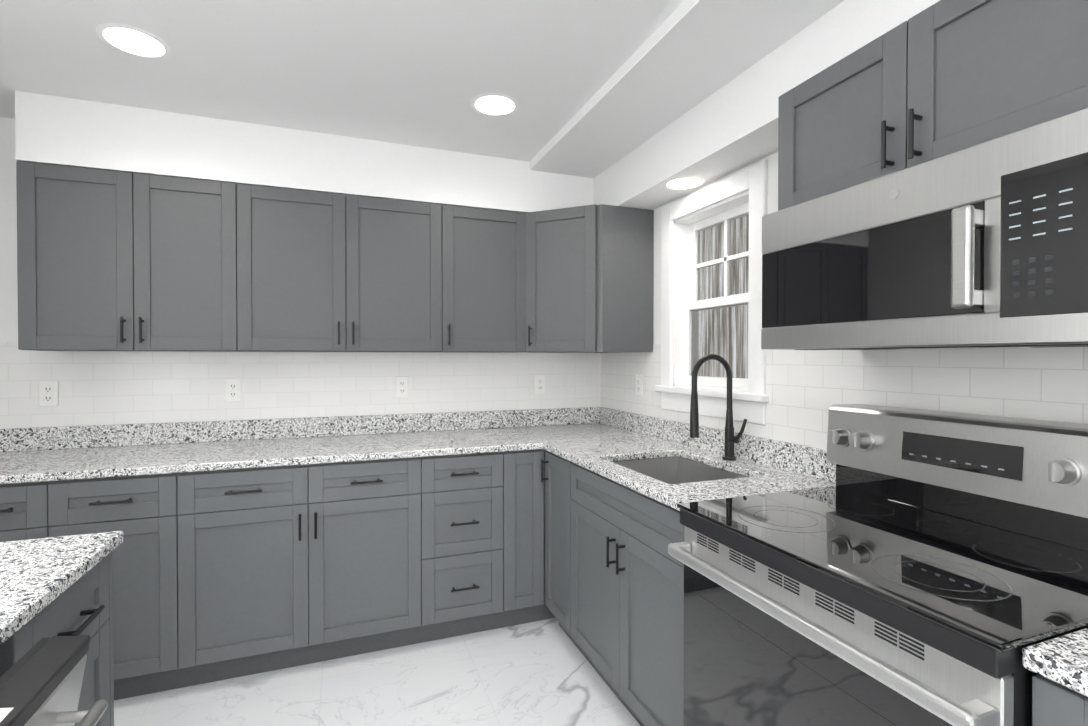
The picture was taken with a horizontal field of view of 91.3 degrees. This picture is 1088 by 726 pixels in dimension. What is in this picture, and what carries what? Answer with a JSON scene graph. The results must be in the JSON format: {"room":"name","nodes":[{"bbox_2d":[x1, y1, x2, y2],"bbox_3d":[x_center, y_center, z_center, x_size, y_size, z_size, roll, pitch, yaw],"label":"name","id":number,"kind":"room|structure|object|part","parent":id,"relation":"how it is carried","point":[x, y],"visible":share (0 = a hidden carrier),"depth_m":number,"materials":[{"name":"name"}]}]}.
{"room":"kitchen","nodes":[
{"label":"kitchen","id":0,"kind":"room"},
{"bbox_2d":[0,117,17,341],"bbox_3d":[-1.070,-0.007,2.904,3.327,2.600,0.120,0,1,-21],"label":"wall","id":1,"kind":"structure","parent":0,"point":[8,271],"depth_m":2.34,"materials":[{"name":"paint"}]},
{"bbox_2d":[16,161,255,351],"bbox_3d":[-1.757,-0.428,2.397,0.820,0.748,0.323,0,1,-21],"label":"upper cabinet","id":2,"kind":"object","parent":1,"relation":"attached to","point":[108,260],"depth_m":2.24,"materials":[{"name":"paint"}]},
{"bbox_2d":[0,342,600,428],"bbox_3d":[-1.048,0.097,2.846,3.027,0.392,0.006,0,1,-21],"label":"wall tile","id":3,"kind":"structure","parent":1,"relation":"attached to","point":[115,387],"depth_m":2.72,"materials":[{"name":"white tile"}]},
{"bbox_2d":[39,381,58,406],"bbox_3d":[-2.226,0.138,2.389,0.070,0.115,0.009,0,1,-21],"label":"electrical outlet","id":4,"kind":"object","parent":3,"relation":"attached to","point":[48,393],"visible":1,"depth_m":2.39,"materials":[{"name":"plastic"}]},
{"bbox_2d":[225,378,240,401],"bbox_3d":[-1.547,0.135,2.648,0.070,0.115,0.009,0,1,-21],"label":"electrical outlet","id":5,"kind":"object","parent":3,"relation":"attached to","point":[232,390],"visible":1,"depth_m":2.65,"materials":[{"name":"plastic"}]},
{"bbox_2d":[395,376,408,396],"bbox_3d":[-0.784,0.132,2.938,0.070,0.115,0.009,0,1,-21],"label":"electrical outlet","id":6,"kind":"object","parent":3,"relation":"attached to","point":[402,385],"visible":1,"depth_m":2.94,"materials":[{"name":"plastic"}]},
{"bbox_2d":[534,375,544,393],"bbox_3d":[-0.025,0.129,3.227,0.070,0.115,0.009,0,1,-21],"label":"electrical outlet","id":7,"kind":"object","parent":3,"relation":"attached to","point":[539,384],"visible":1,"depth_m":3.22,"materials":[{"name":"plastic"}]},
{"bbox_2d":[256,185,427,351],"bbox_3d":[-1.000,-0.431,2.685,1.031,0.748,0.323,0,1,-21],"label":"upper cabinet","id":8,"kind":"object","parent":1,"relation":"attached to","point":[335,272],"depth_m":2.52,"materials":[{"name":"paint"}]},
{"bbox_2d":[428,203,515,352],"bbox_3d":[-0.360,-0.433,2.907,0.560,0.748,0.364,0,1,-21],"label":"upper cabinet","id":9,"kind":"object","parent":1,"relation":"attached to","point":[472,251],"depth_m":2.76,"materials":[{"name":"paint"}]},
{"bbox_2d":[516,204,653,352],"bbox_3d":[0.158,-0.434,2.974,0.670,0.748,0.606,0,1,-21],"label":"upper cabinet","id":10,"kind":"object","parent":1,"relation":"attached to","point":[585,274],"depth_m":2.77,"materials":[{"name":"paint"}]},
{"bbox_2d":[15,90,593,212],"bbox_3d":[-0.960,-0.944,2.697,2.527,0.271,0.327,0,1,-21],"label":"ceiling soffit","id":11,"kind":"structure","parent":0,"point":[58,130],"depth_m":2.42,"materials":[{"name":"paint"}]},
{"bbox_2d":[114,618,639,725],"bbox_3d":[-0.059,1.350,0.260,3.327,0.060,5.867,0,1,-21],"label":"floor","id":12,"kind":"structure","parent":0,"point":[541,673],"depth_m":2.10,"materials":[{"name":"tile"}]},
{"bbox_2d":[0,480,71,541],"bbox_3d":[-2.009,0.862,2.160,0.359,0.876,0.612,0,1,-21],"label":"base cabinet","id":13,"kind":"object","parent":12,"relation":"on","point":[32,510],"depth_m":1.90,"materials":[{"name":"paint"}]},
{"bbox_2d":[0,635,107,725],"bbox_3d":[-0.972,0.881,0.522,0.729,0.872,0.601,0,1,-21],"label":"dishwasher","id":14,"kind":"object","parent":12,"relation":"on","point":[41,680],"visible":1,"depth_m":0.82,"materials":[{"name":"silver metal"}]},
{"bbox_2d":[0,551,113,725],"bbox_3d":[-1.232,0.875,0.970,0.600,0.876,0.407,0,1,-21],"label":"base cabinet","id":15,"kind":"object","parent":12,"relation":"on","point":[83,605],"visible":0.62,"depth_m":1.11,"materials":[{"name":"paint"}]},
{"bbox_2d":[0,531,122,644],"bbox_3d":[-0.930,0.431,-0.317,0.991,0.030,3.025,0,1,-21],"label":"countertop","id":16,"kind":"structure","parent":15,"relation":"on","point":[37,576],"depth_m":1.04,"materials":[{"name":"stone"}]},
{"bbox_2d":[72,472,199,699],"bbox_3d":[-1.711,0.861,2.274,0.511,0.876,0.612,0,1,-21],"label":"base cabinet","id":17,"kind":"object","parent":12,"relation":"on","point":[156,565],"depth_m":2.04,"materials":[{"name":"paint"}]},
{"bbox_2d":[196,463,327,683],"bbox_3d":[-1.310,0.860,2.426,0.581,0.876,0.612,0,1,-21],"label":"base cabinet","id":18,"kind":"object","parent":12,"relation":"on","point":[228,573],"depth_m":2.17,"materials":[{"name":"paint"}]},
{"bbox_2d":[328,457,423,659],"bbox_3d":[-0.904,0.858,2.581,0.523,0.876,0.612,0,1,-21],"label":"base cabinet","id":19,"kind":"object","parent":12,"relation":"on","point":[376,507],"depth_m":2.33,"materials":[{"name":"paint"}]},
{"bbox_2d":[424,452,499,641],"bbox_3d":[-0.480,0.856,2.742,0.501,0.876,0.612,0,1,-21],"label":"base cabinet","id":20,"kind":"object","parent":12,"relation":"on","point":[462,491],"depth_m":2.46,"materials":[{"name":"paint"}]},
{"bbox_2d":[0,407,641,483],"bbox_3d":[-0.934,0.351,2.540,3.017,0.130,0.649,0,1,-21],"label":"countertop","id":21,"kind":"structure","parent":20,"relation":"on","point":[37,454],"depth_m":2.47,"materials":[{"name":"stone"}]},
{"bbox_2d":[728,487,817,497],"bbox_3d":[0.634,0.410,1.688,0.360,0.030,0.238,0,1,-21],"label":"countertop","id":22,"kind":"structure","parent":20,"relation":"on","point":[765,492],"depth_m":1.63,"materials":[{"name":"stone"}]},
{"bbox_2d":[500,449,535,627],"bbox_3d":[-0.183,0.855,2.822,0.227,0.876,0.674,0,1,-21],"label":"base cabinet","id":23,"kind":"object","parent":12,"relation":"on","point":[517,468],"depth_m":2.56,"materials":[{"name":"paint"}]},
{"bbox_2d":[540,415,835,510],"bbox_3d":[0.499,0.356,2.124,0.634,0.130,1.148,0,1,-21],"label":"countertop","id":24,"kind":"structure","parent":23,"relation":"on","point":[598,439],"depth_m":2.14,"materials":[{"name":"stone"}]},
{"bbox_2d":[613,457,745,484],"bbox_3d":[0.504,0.529,2.051,0.440,0.214,0.570,0,1,-21],"label":"sink","id":25,"kind":"object","parent":24,"relation":"in","point":[674,470],"visible":0.04,"depth_m":2.31,"materials":[{"name":"metal"}]},
{"bbox_2d":[690,354,746,460],"bbox_3d":[0.682,0.177,2.095,0.215,0.426,0.103,0,1,-21],"label":"faucet","id":26,"kind":"object","parent":24,"relation":"on","point":[731,439],"visible":1,"depth_m":2.11,"materials":[{"name":"black metal"}]},
{"bbox_2d":[536,449,669,645],"bbox_3d":[0.326,0.858,2.533,0.679,0.876,0.392,0,1,-21],"label":"base cabinet","id":27,"kind":"object","parent":12,"relation":"on","point":[566,490],"depth_m":2.40,"materials":[{"name":"paint"}]},
{"bbox_2d":[576,505,683,725],"bbox_3d":[0.559,0.982,2.009,0.619,0.640,0.874,0,1,-21],"label":"base cabinet","id":28,"kind":"object","parent":12,"relation":"on","point":[630,590],"depth_m":1.81,"materials":[{"name":"paint"}]},
{"bbox_2d":[668,404,1087,725],"bbox_3d":[0.798,0.722,1.217,0.716,1.176,0.770,0,1,-21],"label":"range","id":29,"kind":"object","parent":12,"relation":"on","point":[917,567],"visible":1,"depth_m":1.13,"materials":[{"name":"silver metal"}]},
{"bbox_2d":[1032,674,1087,725],"bbox_3d":[1.080,0.878,0.637,0.619,0.876,0.518,0,1,-21],"label":"base cabinet","id":30,"kind":"object","parent":12,"relation":"on","point":[1053,703],"depth_m":0.74,"materials":[{"name":"paint"}]},
{"bbox_2d":[1022,628,1087,696],"bbox_3d":[1.286,0.377,0.056,0.634,0.130,1.746,0,1,-21],"label":"countertop","id":31,"kind":"structure","parent":30,"relation":"on","point":[1063,660],"depth_m":0.74,"materials":[{"name":"stone"}]},
{"bbox_2d":[0,0,939,209],"bbox_3d":[-0.059,-0.979,0.236,3.327,0.392,5.867,0,1,-21],"label":"ceiling","id":32,"kind":"structure","parent":0,"point":[632,103],"depth_m":1.89,"materials":[{"name":"paint"}]},
{"bbox_2d":[96,23,170,58],"bbox_3d":[-1.363,-1.069,1.772,0.200,0.004,0.200,0,1,-21],"label":"recessed light","id":33,"kind":"object","parent":32,"relation":"in","point":[132,40],"visible":1,"depth_m":1.76,"materials":[{"name":"white plastic"}]},
{"bbox_2d":[471,93,518,115],"bbox_3d":[-0.204,-1.073,2.215,0.200,0.004,0.200,0,1,-21],"label":"recessed light","id":34,"kind":"object","parent":32,"relation":"in","point":[495,104],"visible":1,"depth_m":2.20,"materials":[{"name":"white plastic"}]},
{"bbox_2d":[663,176,703,188],"bbox_3d":[0.623,-0.803,2.377,0.180,0.004,0.180,0,1,-21],"label":"recessed light","id":35,"kind":"object","parent":32,"relation":"in","point":[685,182],"visible":1,"depth_m":2.36,"materials":[{"name":"white plastic"}]},
{"bbox_2d":[653,151,777,366],"bbox_3d":[1.448,0.015,0.740,0.140,2.600,5.717,0,1,-21],"label":"wall","id":36,"kind":"structure","parent":0,"point":[772,193],"depth_m":2.73,"materials":[{"name":"paint"}]},
{"bbox_2d":[655,160,768,424],"bbox_3d":[0.786,-0.275,2.412,0.185,1.025,0.740,0,1,-21],"label":"window","id":37,"kind":"structure","parent":36,"relation":"in","point":[749,402],"depth_m":2.43,"materials":[{"name":"paint"}]},
{"bbox_3d":[0.821,-0.293,2.426,0.070,0.796,0.516,0,1,-21],"label":"window sash","id":38,"kind":"part","parent":37,"relation":"part of","materials":[{"name":"white wood"}]},
{"bbox_2d":[601,344,1087,449],"bbox_3d":[1.381,0.119,0.712,0.006,0.392,5.711,0,1,-21],"label":"wall tile","id":39,"kind":"structure","parent":36,"relation":"attached to","point":[806,390],"depth_m":1.61,"materials":[{"name":"white tile"}]},
{"bbox_2d":[636,375,642,395],"bbox_3d":[0.525,0.122,2.938,0.009,0.115,0.070,0,1,-21],"label":"electrical outlet","id":40,"kind":"object","parent":39,"relation":"attached to","point":[639,385],"visible":1,"depth_m":2.93,"materials":[{"name":"plastic"}]},
{"bbox_2d":[778,0,1087,210],"bbox_3d":[0.986,-0.609,1.281,0.326,0.363,0.774,0,1,-21],"label":"upper cabinet","id":41,"kind":"object","parent":36,"relation":"attached to","point":[940,78],"visible":0.73,"depth_m":1.16,"materials":[{"name":"paint"}]},
{"bbox_2d":[761,107,1087,349],"bbox_3d":[0.926,-0.229,1.256,0.445,0.389,0.756,0,1,-21],"label":"microwave","id":42,"kind":"object","parent":41,"relation":"attached to","point":[983,245],"visible":1,"depth_m":1.07,"materials":[{"name":"silver metal"}]},
{"label":"outside","id":43,"kind":"structure","parent":0,"visible":0},
{"bbox_2d":[698,214,748,378],"bbox_3d":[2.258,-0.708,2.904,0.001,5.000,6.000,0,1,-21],"label":"curtain","id":44,"kind":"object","parent":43,"point":[723,326],"depth_m":4.69,"materials":[{"name":"grey fabric"}]}
]}

